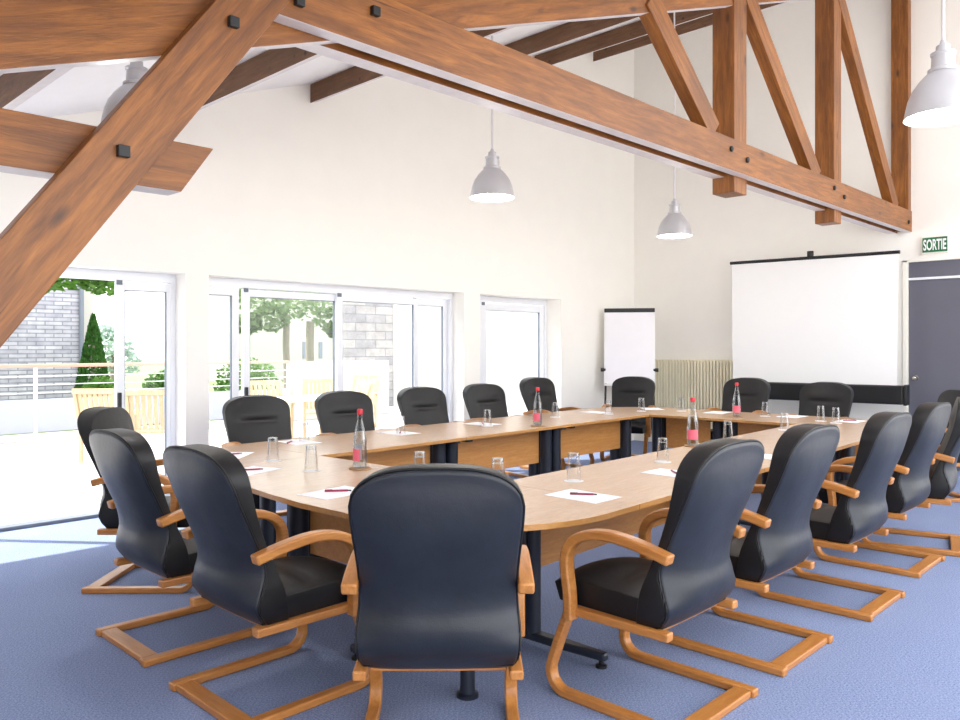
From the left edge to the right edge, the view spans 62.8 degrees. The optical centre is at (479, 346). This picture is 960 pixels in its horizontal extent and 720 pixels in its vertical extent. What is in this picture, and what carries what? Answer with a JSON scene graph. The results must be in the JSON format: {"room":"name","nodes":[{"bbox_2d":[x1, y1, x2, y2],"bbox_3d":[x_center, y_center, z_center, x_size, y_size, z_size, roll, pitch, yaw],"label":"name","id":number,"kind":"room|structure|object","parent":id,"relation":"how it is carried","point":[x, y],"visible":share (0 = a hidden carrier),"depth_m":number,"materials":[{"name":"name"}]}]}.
{"room":"conference room","nodes":[
{"label":"conference room","id":0,"kind":"room"},
{"bbox_2d":[0,50,633,445],"bbox_3d":[-1.753,-1.730,8.546,0.330,6.459,12.210,0,0,44],"label":"wall","id":1,"kind":"structure","parent":0,"point":[368,185],"depth_m":9.05,"materials":[{"name":"paint"}]},
{"bbox_2d":[0,267,175,531],"bbox_3d":[-4.243,0.407,6.100,0.130,2.185,3.830,0,0,44],"label":"sliding door frame","id":2,"kind":"structure","parent":1,"relation":"in","point":[166,285],"depth_m":7.11,"materials":[{"name":"white metal"}]},
{"bbox_2d":[209,277,452,421],"bbox_3d":[-1.562,0.407,8.857,0.130,2.185,3.399,0,0,44],"label":"window","id":3,"kind":"structure","parent":1,"relation":"in","point":[415,299],"depth_m":8.79,"materials":[{"name":"white metal"}]},
{"bbox_2d":[480,296,546,382],"bbox_3d":[0.364,0.407,10.924,0.130,2.185,1.670,0,0,44],"label":"window","id":4,"kind":"structure","parent":1,"relation":"in","point":[501,303],"depth_m":11.05,"materials":[{"name":"white metal"}]},
{"bbox_2d":[0,18,639,116],"bbox_3d":[0.918,-2.916,5.950,7.980,4.387,12.210,0,0,44],"label":"ceiling","id":5,"kind":"structure","parent":0,"point":[83,89],"depth_m":6.15,"materials":[{"name":"paint"}]},
{"bbox_2d":[100,61,147,122],"bbox_3d":[-1.987,-1.526,4.555,0.384,0.531,0.384,0,0,44],"label":"pendant lamp","id":6,"kind":"object","parent":5,"relation":"hanging from","point":[135,71],"visible":0.21,"depth_m":4.47,"materials":[{"name":"metal"}]},
{"bbox_2d":[0,0,911,347],"bbox_3d":[1.238,-1.810,5.735,0.304,5.941,11.748,0,0,44],"label":"roof truss","id":7,"kind":"object","parent":5,"relation":"attached to","point":[90,170],"visible":0.99,"depth_m":4.06,"materials":[{"name":"brown wood"}]},
{"bbox_2d":[0,67,73,109],"bbox_3d":[-1.368,-1.525,3.294,7.555,0.226,0.085,0,0,44],"label":"purlin","id":8,"kind":"object","parent":7,"relation":"attached to","point":[15,88],"visible":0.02,"depth_m":4.42,"materials":[{"name":"brown wood"}]},
{"bbox_2d":[199,47,321,109],"bbox_3d":[-0.159,-2.127,4.538,7.555,0.226,0.085,0,0,44],"label":"purlin","id":9,"kind":"object","parent":7,"relation":"attached to","point":[271,63],"visible":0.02,"depth_m":5.95,"materials":[{"name":"brown wood"}]},
{"bbox_2d":[310,27,513,102],"bbox_3d":[0.950,-2.679,5.678,7.555,0.226,0.085,0,0,44],"label":"purlin","id":10,"kind":"object","parent":7,"relation":"attached to","point":[355,76],"visible":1,"depth_m":7.85,"materials":[{"name":"brown wood"}]},
{"bbox_2d":[504,16,638,54],"bbox_3d":[2.281,-3.342,7.047,7.555,0.226,0.085,0,0,44],"label":"purlin","id":11,"kind":"object","parent":7,"relation":"attached to","point":[570,31],"visible":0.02,"depth_m":8.35,"materials":[{"name":"brown wood"}]},
{"bbox_2d":[534,9,712,64],"bbox_3d":[3.487,-3.942,8.287,7.555,0.226,0.085,0,0,44],"label":"purlin","id":12,"kind":"object","parent":7,"relation":"attached to","point":[634,30],"visible":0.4,"depth_m":10.05,"materials":[{"name":"brown wood"}]},
{"bbox_2d":[593,2,785,61],"bbox_3d":[4.442,-4.417,9.270,7.555,0.226,0.085,0,0,44],"label":"purlin","id":13,"kind":"object","parent":7,"relation":"attached to","point":[706,21],"visible":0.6,"depth_m":11.23,"materials":[{"name":"brown wood"}]},
{"bbox_2d":[470,36,513,201],"bbox_3d":[0.104,-2.057,6.734,0.384,1.564,0.384,0,0,44],"label":"pendant lamp","id":14,"kind":"object","parent":5,"relation":"hanging from","point":[491,184],"visible":0.97,"depth_m":6.64,"materials":[{"name":"metal"}]},
{"bbox_2d":[657,12,691,238],"bbox_3d":[2.175,-2.548,8.806,0.384,2.616,0.384,0,0,44],"label":"pendant lamp","id":15,"kind":"object","parent":5,"relation":"hanging from","point":[674,225],"visible":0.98,"depth_m":8.72,"materials":[{"name":"metal"}]},
{"bbox_2d":[903,0,959,126],"bbox_3d":[2.521,-2.032,4.285,0.384,1.565,0.384,0,0,44],"label":"pendant lamp","id":16,"kind":"object","parent":5,"relation":"hanging from","point":[935,101],"visible":1,"depth_m":4.24,"materials":[{"name":"metal"}]},
{"bbox_2d":[0,440,959,719],"bbox_3d":[0.953,1.550,5.915,7.880,0.100,12.210,0,0,44],"label":"floor","id":17,"kind":"structure","parent":0,"point":[904,663],"depth_m":3.86,"materials":[{"name":"carpet"}]},
{"bbox_2d":[77,406,192,593],"bbox_3d":[-2.117,0.944,5.083,0.757,1.111,0.660,0,0,-1],"label":"chair","id":18,"kind":"object","parent":17,"relation":"on","point":[89,419],"visible":0.3,"depth_m":4.80,"materials":[{"name":"black leather"}]},
{"bbox_2d":[89,428,266,667],"bbox_3d":[-1.572,0.953,4.107,0.660,1.094,0.757,0,0,44],"label":"chair","id":19,"kind":"object","parent":17,"relation":"on","point":[148,537],"visible":0.83,"depth_m":3.81,"materials":[{"name":"black leather"}]},
{"bbox_2d":[221,395,303,515],"bbox_3d":[-1.796,0.964,6.696,0.660,1.072,0.757,0,0,-36],"label":"chair","id":20,"kind":"object","parent":17,"relation":"on","point":[248,418],"visible":0.41,"depth_m":6.84,"materials":[{"name":"black leather"}]},
{"bbox_2d":[163,444,368,719],"bbox_3d":[-0.933,0.953,3.458,0.660,1.094,0.757,0,0,44],"label":"chair","id":21,"kind":"object","parent":17,"relation":"on","point":[235,571],"visible":0.96,"depth_m":3.22,"materials":[{"name":"black leather"}]},
{"bbox_2d":[223,444,318,555],"bbox_3d":[-1.778,1.130,5.534,0.997,0.740,0.837,0,0,42],"label":"table","id":22,"kind":"object","parent":17,"relation":"on","point":[260,454],"visible":0.16,"depth_m":5.64,"materials":[{"name":"brown wood"}]},
{"bbox_2d":[231,452,253,458],"bbox_3d":[-1.746,0.759,5.520,0.230,0.001,0.326,0,0,1],"label":"paper sheet","id":23,"kind":"object","parent":22,"relation":"on","point":[243,454],"visible":0.43,"depth_m":5.55,"materials":[{"name":"white paper"}]},
{"bbox_2d":[264,437,281,461],"bbox_3d":[-1.382,0.680,5.249,0.112,0.159,0.112,0,0,44],"label":"drinking glass","id":24,"kind":"object","parent":22,"relation":"on","point":[273,460],"visible":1,"depth_m":5.24,"materials":[{"name":"glass"}]},
{"bbox_2d":[243,456,390,660],"bbox_3d":[-0.872,1.130,4.559,1.646,0.740,1.078,0,0,42],"label":"conference table","id":25,"kind":"object","parent":17,"relation":"on","point":[305,514],"visible":0.21,"depth_m":4.38,"materials":[{"name":"brown wood"}]},
{"bbox_2d":[245,466,281,475],"bbox_3d":[-1.411,0.759,4.817,0.230,0.001,0.326,0,0,24],"label":"paper sheet","id":26,"kind":"object","parent":25,"relation":"on","point":[265,469],"visible":0.57,"depth_m":4.83,"materials":[{"name":"white paper"}]},
{"bbox_2d":[302,444,319,471],"bbox_3d":[-1.036,0.680,4.830,0.112,0.159,0.112,0,0,23],"label":"drinking glass","id":27,"kind":"object","parent":25,"relation":"on","point":[309,445],"visible":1,"depth_m":4.83,"materials":[{"name":"glass"}]},
{"bbox_2d":[297,486,354,499],"bbox_3d":[-0.750,0.759,4.105,0.230,0.001,0.326,0,0,38],"label":"paper sheet","id":28,"kind":"object","parent":25,"relation":"on","point":[320,494],"visible":0.71,"depth_m":4.07,"materials":[{"name":"white paper"}]},
{"bbox_2d":[325,489,350,491],"bbox_3d":[-0.745,0.752,4.127,0.138,0.012,0.010,0,0,-9],"label":"pen","id":29,"kind":"object","parent":28,"relation":"on","point":[326,490],"visible":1,"depth_m":4.12,"materials":[{"name":"red plastic"}]},
{"bbox_2d":[349,409,370,470],"bbox_3d":[-0.747,0.572,4.897,0.132,0.375,0.132,0,0,-38],"label":"water bottle","id":30,"kind":"object","parent":25,"relation":"on","point":[357,452],"visible":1,"depth_m":4.88,"materials":[{"name":"clear glass"}]},
{"bbox_2d":[414,451,425,463],"bbox_3d":[-0.346,0.680,4.521,0.112,0.159,0.112,0,0,19],"label":"drinking glass","id":31,"kind":"object","parent":25,"relation":"on","point":[415,451],"visible":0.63,"depth_m":4.52,"materials":[{"name":"glass"}]},
{"bbox_2d":[315,391,388,435],"bbox_3d":[-1.144,0.964,7.394,0.660,1.072,0.757,0,0,-37],"label":"chair","id":32,"kind":"object","parent":17,"relation":"on","point":[336,411],"visible":0.46,"depth_m":7.53,"materials":[{"name":"black leather"}]},
{"bbox_2d":[245,429,466,528],"bbox_3d":[-0.990,1.130,6.411,1.000,0.740,1.513,0,0,42],"label":"conference table","id":33,"kind":"object","parent":17,"relation":"on","point":[391,450],"visible":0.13,"depth_m":6.38,"materials":[{"name":"brown wood"}]},
{"bbox_2d":[277,439,321,444],"bbox_3d":[-1.446,0.759,6.288,0.230,0.001,0.326,0,0,-42],"label":"paper sheet","id":34,"kind":"object","parent":33,"relation":"on","point":[294,442],"visible":0.86,"depth_m":6.25,"materials":[{"name":"white paper"}]},
{"bbox_2d":[297,421,309,441],"bbox_3d":[-1.418,0.680,6.345,0.112,0.159,0.112,0,0,-8],"label":"drinking glass","id":35,"kind":"object","parent":34,"relation":"on","point":[301,421],"visible":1,"depth_m":6.34,"materials":[{"name":"glass"}]},
{"bbox_2d":[378,430,419,434],"bbox_3d":[-0.712,0.759,6.956,0.326,0.001,0.230,0,0,44],"label":"paper sheet","id":36,"kind":"object","parent":33,"relation":"on","point":[387,432],"visible":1,"depth_m":6.98,"materials":[{"name":"white paper"}]},
{"bbox_2d":[396,416,405,434],"bbox_3d":[-0.690,0.680,6.864,0.112,0.159,0.112,0,0,0],"label":"drinking glass","id":37,"kind":"object","parent":36,"relation":"on","point":[397,416],"visible":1,"depth_m":6.86,"materials":[{"name":"glass"}]},
{"bbox_2d":[397,387,459,427],"bbox_3d":[-0.440,0.964,8.188,0.660,1.072,0.757,0,0,-39],"label":"chair","id":38,"kind":"object","parent":17,"relation":"on","point":[419,406],"visible":0.38,"depth_m":8.32,"materials":[{"name":"black leather"}]},
{"bbox_2d":[341,463,534,719],"bbox_3d":[-0.147,0.944,2.913,0.660,1.111,0.757,0,0,-1],"label":"chair","id":39,"kind":"object","parent":17,"relation":"on","point":[439,566],"visible":1,"depth_m":2.65,"materials":[{"name":"black leather"}]},
{"bbox_2d":[391,418,570,476],"bbox_3d":[0.023,1.130,7.540,1.000,0.740,1.513,0,0,42],"label":"conference table","id":40,"kind":"object","parent":17,"relation":"on","point":[518,443],"visible":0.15,"depth_m":7.49,"materials":[{"name":"brown wood"}]},
{"bbox_2d":[463,422,499,425],"bbox_3d":[0.019,0.759,7.765,0.326,0.001,0.230,0,0,43],"label":"paper sheet","id":41,"kind":"object","parent":40,"relation":"on","point":[473,423],"visible":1,"depth_m":7.80,"materials":[{"name":"white paper"}]},
{"bbox_2d":[483,409,491,426],"bbox_3d":[0.071,0.680,7.561,0.112,0.159,0.112,0,0,-40],"label":"drinking glass","id":42,"kind":"object","parent":40,"relation":"on","point":[485,409],"visible":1,"depth_m":7.56,"materials":[{"name":"glass"}]},
{"bbox_2d":[531,387,544,426],"bbox_3d":[0.552,0.572,7.539,0.132,0.375,0.132,0,0,35],"label":"water bottle","id":43,"kind":"object","parent":40,"relation":"on","point":[536,416],"visible":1,"depth_m":7.52,"materials":[{"name":"clear glass"}]},
{"bbox_2d":[346,486,638,700],"bbox_3d":[0.055,1.130,3.727,0.960,0.740,1.078,0,0,42],"label":"table","id":44,"kind":"object","parent":17,"relation":"on","point":[542,512],"visible":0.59,"depth_m":3.75,"materials":[{"name":"brown wood"}]},
{"bbox_2d":[491,457,504,473],"bbox_3d":[0.096,0.680,4.258,0.112,0.159,0.112,0,0,40],"label":"drinking glass","id":45,"kind":"object","parent":44,"relation":"on","point":[495,458],"visible":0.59,"depth_m":4.25,"materials":[{"name":"glass"}]},
{"bbox_2d":[544,489,621,503],"bbox_3d":[0.524,0.759,4.010,0.326,0.001,0.230,0,0,44],"label":"paper sheet","id":46,"kind":"object","parent":44,"relation":"on","point":[598,498],"visible":1,"depth_m":3.99,"materials":[{"name":"white paper"}]},
{"bbox_2d":[570,492,596,494],"bbox_3d":[0.530,0.752,4.031,0.138,0.012,0.011,0,0,8],"label":"pen","id":47,"kind":"object","parent":46,"relation":"on","point":[571,493],"visible":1,"depth_m":4.03,"materials":[{"name":"red plastic"}]},
{"bbox_2d":[462,383,527,477],"bbox_3d":[0.233,0.964,8.937,0.660,1.072,0.757,0,0,-40],"label":"chair","id":48,"kind":"object","parent":17,"relation":"on","point":[477,398],"visible":0.37,"depth_m":9.06,"materials":[{"name":"black leather"}]},
{"bbox_2d":[519,377,594,469],"bbox_3d":[0.927,0.942,9.719,0.660,1.117,0.757,0,0,-45],"label":"chair","id":49,"kind":"object","parent":17,"relation":"on","point":[547,394],"visible":0.42,"depth_m":9.81,"materials":[{"name":"black leather"}]},
{"bbox_2d":[499,410,648,471],"bbox_3d":[1.036,1.130,8.669,1.000,0.740,1.513,0,0,42],"label":"conference table","id":50,"kind":"object","parent":17,"relation":"on","point":[588,433],"visible":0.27,"depth_m":8.56,"materials":[{"name":"brown wood"}]},
{"bbox_2d":[583,411,612,413],"bbox_3d":[1.343,0.759,9.155,0.230,0.001,0.326,0,0,-42],"label":"paper sheet","id":51,"kind":"object","parent":50,"relation":"on","point":[597,412],"visible":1,"depth_m":9.11,"materials":[{"name":"white paper"}]},
{"bbox_2d":[600,376,655,460],"bbox_3d":[1.994,0.953,10.522,0.660,1.094,0.757,0,0,23],"label":"chair","id":52,"kind":"object","parent":17,"relation":"on","point":[629,391],"visible":0.56,"depth_m":10.67,"materials":[{"name":"black leather"}]},
{"bbox_2d":[601,308,657,405],"bbox_3d":[2.255,0.453,11.880,0.843,2.068,0.644,0,0,11],"label":"flip chart","id":53,"kind":"object","parent":17,"relation":"on","point":[629,333],"visible":0.72,"depth_m":11.75,"materials":[{"name":"white paper"}]},
{"bbox_2d":[514,455,763,566],"bbox_3d":[0.888,1.130,4.611,0.900,0.740,1.683,0,0,42],"label":"conference table","id":54,"kind":"object","parent":17,"relation":"on","point":[622,477],"visible":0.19,"depth_m":4.50,"materials":[{"name":"brown wood"}]},
{"bbox_2d":[564,452,582,482],"bbox_3d":[0.532,0.680,4.463,0.112,0.159,0.112,0,0,8],"label":"drinking glass","id":55,"kind":"object","parent":54,"relation":"on","point":[571,453],"visible":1,"depth_m":4.45,"materials":[{"name":"glass"}]},
{"bbox_2d":[640,468,676,476],"bbox_3d":[1.165,0.759,4.726,0.326,0.001,0.230,0,0,44],"label":"paper sheet","id":56,"kind":"object","parent":54,"relation":"on","point":[664,472],"visible":0.57,"depth_m":4.75,"materials":[{"name":"white paper"}]},
{"bbox_2d":[654,438,670,462],"bbox_3d":[1.207,0.680,5.200,0.112,0.159,0.112,0,0,24],"label":"drinking glass","id":57,"kind":"object","parent":54,"relation":"on","point":[656,461],"visible":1,"depth_m":5.19,"materials":[{"name":"glass"}]},
{"bbox_2d":[546,438,764,719],"bbox_3d":[0.767,0.936,3.383,0.757,1.128,0.660,0,0,44],"label":"chair","id":58,"kind":"object","parent":17,"relation":"on","point":[690,572],"visible":1,"depth_m":3.17,"materials":[{"name":"black leather"}]},
{"bbox_2d":[577,407,749,451],"bbox_3d":[2.156,1.130,9.356,1.748,0.740,0.997,0,0,42],"label":"conference table","id":59,"kind":"object","parent":17,"relation":"on","point":[670,424],"visible":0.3,"depth_m":8.99,"materials":[{"name":"brown wood"}]},
{"bbox_2d":[642,408,663,409],"bbox_3d":[2.114,0.759,9.661,0.230,0.001,0.326,0,0,-2],"label":"paper sheet","id":60,"kind":"object","parent":59,"relation":"on","point":[642,408],"visible":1,"depth_m":9.62,"materials":[{"name":"white paper"}]},
{"bbox_2d":[705,411,730,413],"bbox_3d":[2.751,0.759,9.111,0.230,0.001,0.326,0,0,38],"label":"paper sheet","id":61,"kind":"object","parent":59,"relation":"on","point":[711,412],"visible":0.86,"depth_m":9.11,"materials":[{"name":"white paper"}]},
{"bbox_2d":[651,359,732,434],"bbox_3d":[3.234,0.845,11.853,1.650,1.310,0.095,0,0,44],"label":"radiator","id":62,"kind":"object","parent":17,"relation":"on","point":[676,380],"visible":0.39,"depth_m":11.84,"materials":[{"name":"beige metal"}]},
{"bbox_2d":[705,377,770,439],"bbox_3d":[3.120,0.942,9.592,0.660,1.117,0.757,0,0,44],"label":"chair","id":63,"kind":"object","parent":17,"relation":"on","point":[752,392],"visible":0.41,"depth_m":9.71,"materials":[{"name":"black leather"}]},
{"bbox_2d":[641,437,842,525],"bbox_3d":[1.958,1.130,5.803,0.900,0.740,1.513,0,0,42],"label":"conference table","id":64,"kind":"object","parent":17,"relation":"on","point":[769,445],"visible":0.07,"depth_m":5.83,"materials":[{"name":"brown wood"}]},
{"bbox_2d":[684,397,698,446],"bbox_3d":[1.627,0.572,6.020,0.132,0.375,0.132,0,0,18],"label":"water bottle","id":65,"kind":"object","parent":64,"relation":"on","point":[691,434],"visible":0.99,"depth_m":6.00,"materials":[{"name":"clear glass"}]},
{"bbox_2d":[764,454,771,458],"bbox_3d":[1.960,0.759,5.487,0.326,0.001,0.230,0,0,44],"label":"paper sheet","id":66,"kind":"object","parent":64,"relation":"on","point":[766,456],"visible":0.07,"depth_m":5.45,"materials":[{"name":"white paper"}]},
{"bbox_2d":[669,423,839,676],"bbox_3d":[1.367,0.936,3.999,0.757,1.128,0.660,0,0,44],"label":"chair","id":67,"kind":"object","parent":17,"relation":"on","point":[778,540],"visible":0.84,"depth_m":3.71,"materials":[{"name":"black leather"}]},
{"bbox_2d":[733,424,862,499],"bbox_3d":[2.971,1.130,6.932,0.900,0.740,1.513,0,0,42],"label":"conference table","id":68,"kind":"object","parent":17,"relation":"on","point":[850,437],"visible":0.09,"depth_m":7.08,"materials":[{"name":"brown wood"}]},
{"bbox_2d":[712,412,899,463],"bbox_3d":[3.478,1.130,8.169,1.798,0.740,0.997,0,0,42],"label":"conference table","id":69,"kind":"object","parent":17,"relation":"on","point":[750,422],"visible":0.12,"depth_m":8.33,"materials":[{"name":"brown wood"}]},
{"bbox_2d":[730,383,742,417],"bbox_3d":[2.774,0.572,8.504,0.132,0.375,0.132,0,0,24],"label":"water bottle","id":70,"kind":"object","parent":69,"relation":"on","point":[736,409],"visible":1,"depth_m":8.48,"materials":[{"name":"clear glass"}]},
{"bbox_2d":[777,415,806,417],"bbox_3d":[3.416,0.759,8.604,0.230,0.001,0.326,0,0,44],"label":"paper sheet","id":71,"kind":"object","parent":69,"relation":"on","point":[787,416],"visible":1,"depth_m":8.59,"materials":[{"name":"white paper"}]},
{"bbox_2d":[816,405,825,421],"bbox_3d":[3.494,0.680,8.068,0.112,0.159,0.112,0,0,-33],"label":"drinking glass","id":72,"kind":"object","parent":69,"relation":"on","point":[818,405],"visible":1,"depth_m":8.06,"materials":[{"name":"glass"}]},
{"bbox_2d":[833,419,863,422],"bbox_3d":[3.791,0.759,8.058,0.230,0.001,0.326,0,0,44],"label":"paper sheet","id":73,"kind":"object","parent":69,"relation":"on","point":[857,421],"visible":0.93,"depth_m":8.01,"materials":[{"name":"white paper"}]},
{"bbox_2d":[730,250,909,405],"bbox_3d":[4.348,0.122,10.249,2.200,2.745,0.382,0,0,38],"label":"projection screen","id":74,"kind":"object","parent":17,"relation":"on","point":[797,322],"visible":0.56,"depth_m":10.17,"materials":[{"name":"fabric"}]},
{"bbox_2d":[786,382,853,417],"bbox_3d":[3.802,0.953,8.887,0.660,1.094,0.757,0,0,44],"label":"chair","id":75,"kind":"object","parent":17,"relation":"on","point":[835,395],"visible":0.29,"depth_m":9.02,"materials":[{"name":"black leather"}]},
{"bbox_2d":[756,412,911,621],"bbox_3d":[2.120,0.936,4.717,0.757,1.128,0.660,0,0,44],"label":"chair","id":76,"kind":"object","parent":17,"relation":"on","point":[861,510],"visible":0.86,"depth_m":4.43,"materials":[{"name":"black leather"}]},
{"bbox_2d":[813,402,950,577],"bbox_3d":[2.837,0.936,5.526,0.757,1.128,0.660,0,0,44],"label":"chair","id":77,"kind":"object","parent":17,"relation":"on","point":[911,486],"visible":0.77,"depth_m":5.23,"materials":[{"name":"black leather"}]},
{"bbox_2d":[862,397,959,556],"bbox_3d":[3.342,0.936,6.017,0.757,1.128,0.660,0,0,30],"label":"chair","id":78,"kind":"object","parent":17,"relation":"on","point":[943,475],"visible":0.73,"depth_m":5.71,"materials":[{"name":"black leather"}]},
{"bbox_2d":[936,389,959,501],"bbox_3d":[4.517,0.964,7.899,0.757,1.072,0.660,0,0,-1],"label":"chair","id":79,"kind":"object","parent":17,"relation":"on","point":[950,396],"visible":0.11,"depth_m":7.89,"materials":[{"name":"black leather"}]},
{"bbox_2d":[634,0,959,441],"bbox_3d":[5.258,-1.695,10.105,7.550,6.390,0.200,0,0,44],"label":"wall","id":80,"kind":"structure","parent":0,"point":[687,281],"depth_m":10.98,"materials":[{"name":"paint"}]},
{"bbox_2d":[903,257,959,470],"bbox_3d":[5.740,0.207,9.532,1.120,2.585,0.130,0,0,44],"label":"door","id":81,"kind":"structure","parent":80,"relation":"in","point":[931,287],"depth_m":9.71,"materials":[{"name":"grey metal"}]},
{"bbox_2d":[922,235,949,253],"bbox_3d":[5.566,-1.250,9.618,0.296,0.206,0.068,0,0,44],"label":"exit sign","id":82,"kind":"object","parent":80,"relation":"attached to","point":[933,244],"visible":1,"depth_m":9.59,"materials":[{"name":"green plastic"}]},
{"label":"outside","id":83,"kind":"structure","parent":0,"visible":0},
{"bbox_2d":[0,397,526,524],"bbox_3d":[-4.054,1.562,12.312,8.220,0.115,40.000,0,0,44],"label":"terrace","id":84,"kind":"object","parent":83,"point":[41,479],"visible":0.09,"depth_m":9.36,"materials":[{"name":"stone"}]},
{"bbox_2d":[46,278,141,295],"bbox_3d":[-7.243,-1.477,9.864,3.992,6.071,4.879,0,0,25],"label":"leafy tree","id":85,"kind":"object","parent":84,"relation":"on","point":[90,285],"visible":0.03,"depth_m":10.76,"materials":[{"name":"green plant"}]},
{"bbox_2d":[72,388,141,462],"bbox_3d":[-4.895,1.015,10.349,0.590,0.970,0.700,0,0,6],"label":"garden chair","id":86,"kind":"object","parent":84,"relation":"on","point":[77,393],"visible":0.24,"depth_m":10.07,"materials":[{"name":"brown wood"}]},
{"bbox_2d":[125,389,163,433],"bbox_3d":[-4.173,1.015,10.074,0.590,0.970,0.700,0,0,-11],"label":"garden chair","id":87,"kind":"object","parent":84,"relation":"on","point":[129,400],"visible":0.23,"depth_m":9.82,"materials":[{"name":"brown wood"}]},
{"bbox_2d":[0,361,289,443],"bbox_3d":[-9.037,0.887,10.716,0.160,1.225,14.764,0,0,44],"label":"terrace railing","id":88,"kind":"object","parent":84,"relation":"on","point":[35,415],"visible":0.39,"depth_m":12.85,"materials":[{"name":"white metal"}]},
{"bbox_2d":[250,380,295,437],"bbox_3d":[-3.249,1.015,12.159,0.590,0.970,0.700,0,0,-32],"label":"garden chair","id":89,"kind":"object","parent":84,"relation":"on","point":[278,383],"visible":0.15,"depth_m":12.37,"materials":[{"name":"brown wood"}]},
{"bbox_2d":[278,394,319,436],"bbox_3d":[-2.535,1.125,11.880,0.800,0.750,1.100,0,0,38],"label":"garden table","id":90,"kind":"object","parent":84,"relation":"on","point":[300,399],"visible":0.15,"depth_m":11.29,"materials":[{"name":"white paint"}]},
{"bbox_2d":[302,378,332,436],"bbox_3d":[-2.644,1.015,13.028,0.590,0.970,0.700,0,0,-15],"label":"garden chair","id":91,"kind":"object","parent":84,"relation":"on","point":[305,381],"visible":0.34,"depth_m":13.24,"materials":[{"name":"brown wood"}]},
{"bbox_2d":[289,360,388,420],"bbox_3d":[-2.994,0.900,16.930,0.200,1.200,2.500,0,0,44],"label":"wall","id":92,"kind":"structure","parent":84,"relation":"on","point":[299,370],"depth_m":16.86,"materials":[{"name":"white paint"}]},
{"bbox_2d":[319,382,372,433],"bbox_3d":[-1.969,1.015,11.419,0.700,0.970,0.590,0,0,-25],"label":"garden chair","id":93,"kind":"object","parent":84,"relation":"on","point":[365,388],"visible":0.12,"depth_m":11.46,"materials":[{"name":"brown wood"}]},
{"bbox_2d":[351,375,380,426],"bbox_3d":[-2.254,1.015,14.632,0.590,0.970,0.700,0,0,20],"label":"garden chair","id":94,"kind":"object","parent":84,"relation":"on","point":[360,378],"visible":0.3,"depth_m":14.82,"materials":[{"name":"brown wood"}]},
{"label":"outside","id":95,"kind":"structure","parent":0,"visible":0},
{"bbox_2d":[0,360,283,435],"bbox_3d":[-33.829,1.660,39.872,75.900,0.280,130.000,0,0,44],"label":"lawn","id":96,"kind":"structure","parent":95,"point":[129,384],"depth_m":36.81,"materials":[{"name":"green plant"}]},
{"bbox_2d":[0,278,93,400],"bbox_3d":[-14.848,-1.950,14.774,6.110,7.100,12.480,0,0,44],"label":"brick house","id":97,"kind":"structure","parent":96,"relation":"on","point":[54,331],"depth_m":16.51,"materials":[{"name":"grey brick"}]},
{"bbox_2d":[74,313,109,387],"bbox_3d":[-7.771,0.404,15.815,0.812,2.193,0.808,0,0,44],"label":"cypress","id":98,"kind":"object","parent":96,"relation":"on","point":[94,353],"visible":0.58,"depth_m":15.70,"materials":[{"name":"green plant"}]},
{"bbox_2d":[82,375,125,396],"bbox_3d":[-7.148,1.047,14.901,0.705,1.065,0.987,0,0,44],"label":"shrub","id":99,"kind":"object","parent":96,"relation":"on","point":[97,384],"visible":0.14,"depth_m":14.77,"materials":[{"name":"green plant"}]},
{"bbox_2d":[99,324,143,381],"bbox_3d":[-12.118,0.397,26.356,1.380,2.334,1.613,0,0,44],"label":"leafy tree","id":100,"kind":"object","parent":96,"relation":"on","point":[107,332],"visible":0.57,"depth_m":26.15,"materials":[{"name":"green plant"}]},
{"bbox_2d":[140,370,163,389],"bbox_3d":[-6.333,1.000,15.857,0.777,1.138,1.051,0,0,44],"label":"shrub","id":101,"kind":"object","parent":96,"relation":"on","point":[159,383],"visible":0.12,"depth_m":15.63,"materials":[{"name":"green plant"}]},
{"bbox_2d":[213,357,282,390],"bbox_3d":[-4.966,0.862,16.845,1.106,1.437,1.508,0,0,44],"label":"shrub","id":102,"kind":"object","parent":96,"relation":"on","point":[255,374],"visible":0.28,"depth_m":16.67,"materials":[{"name":"green plant"}]},
{"bbox_2d":[209,286,332,381],"bbox_3d":[-10.451,-1.350,39.456,6.600,5.900,8.400,0,0,44],"label":"house","id":103,"kind":"structure","parent":96,"relation":"on","point":[264,346],"depth_m":35.78,"materials":[{"name":"white paint"}]},
{"bbox_2d":[239,289,310,387],"bbox_3d":[-5.724,-0.930,22.763,2.400,4.971,2.992,0,0,44],"label":"plane tree","id":104,"kind":"object","parent":96,"relation":"on","point":[266,308],"visible":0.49,"depth_m":22.26,"materials":[{"name":"green plant"}]},
{"bbox_2d":[270,291,332,360],"bbox_3d":[-5.518,-0.775,26.446,2.573,4.666,3.097,0,0,44],"label":"plane tree","id":105,"kind":"object","parent":96,"relation":"on","point":[327,327],"visible":0.35,"depth_m":26.22,"materials":[{"name":"green plant"}]},
{"bbox_2d":[343,294,537,405],"bbox_3d":[0.984,-1.050,23.732,0.520,5.300,12.600,0,0,44],"label":"wall","id":106,"kind":"structure","parent":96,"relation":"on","point":[371,331],"depth_m":20.86,"materials":[{"name":"white paint"}]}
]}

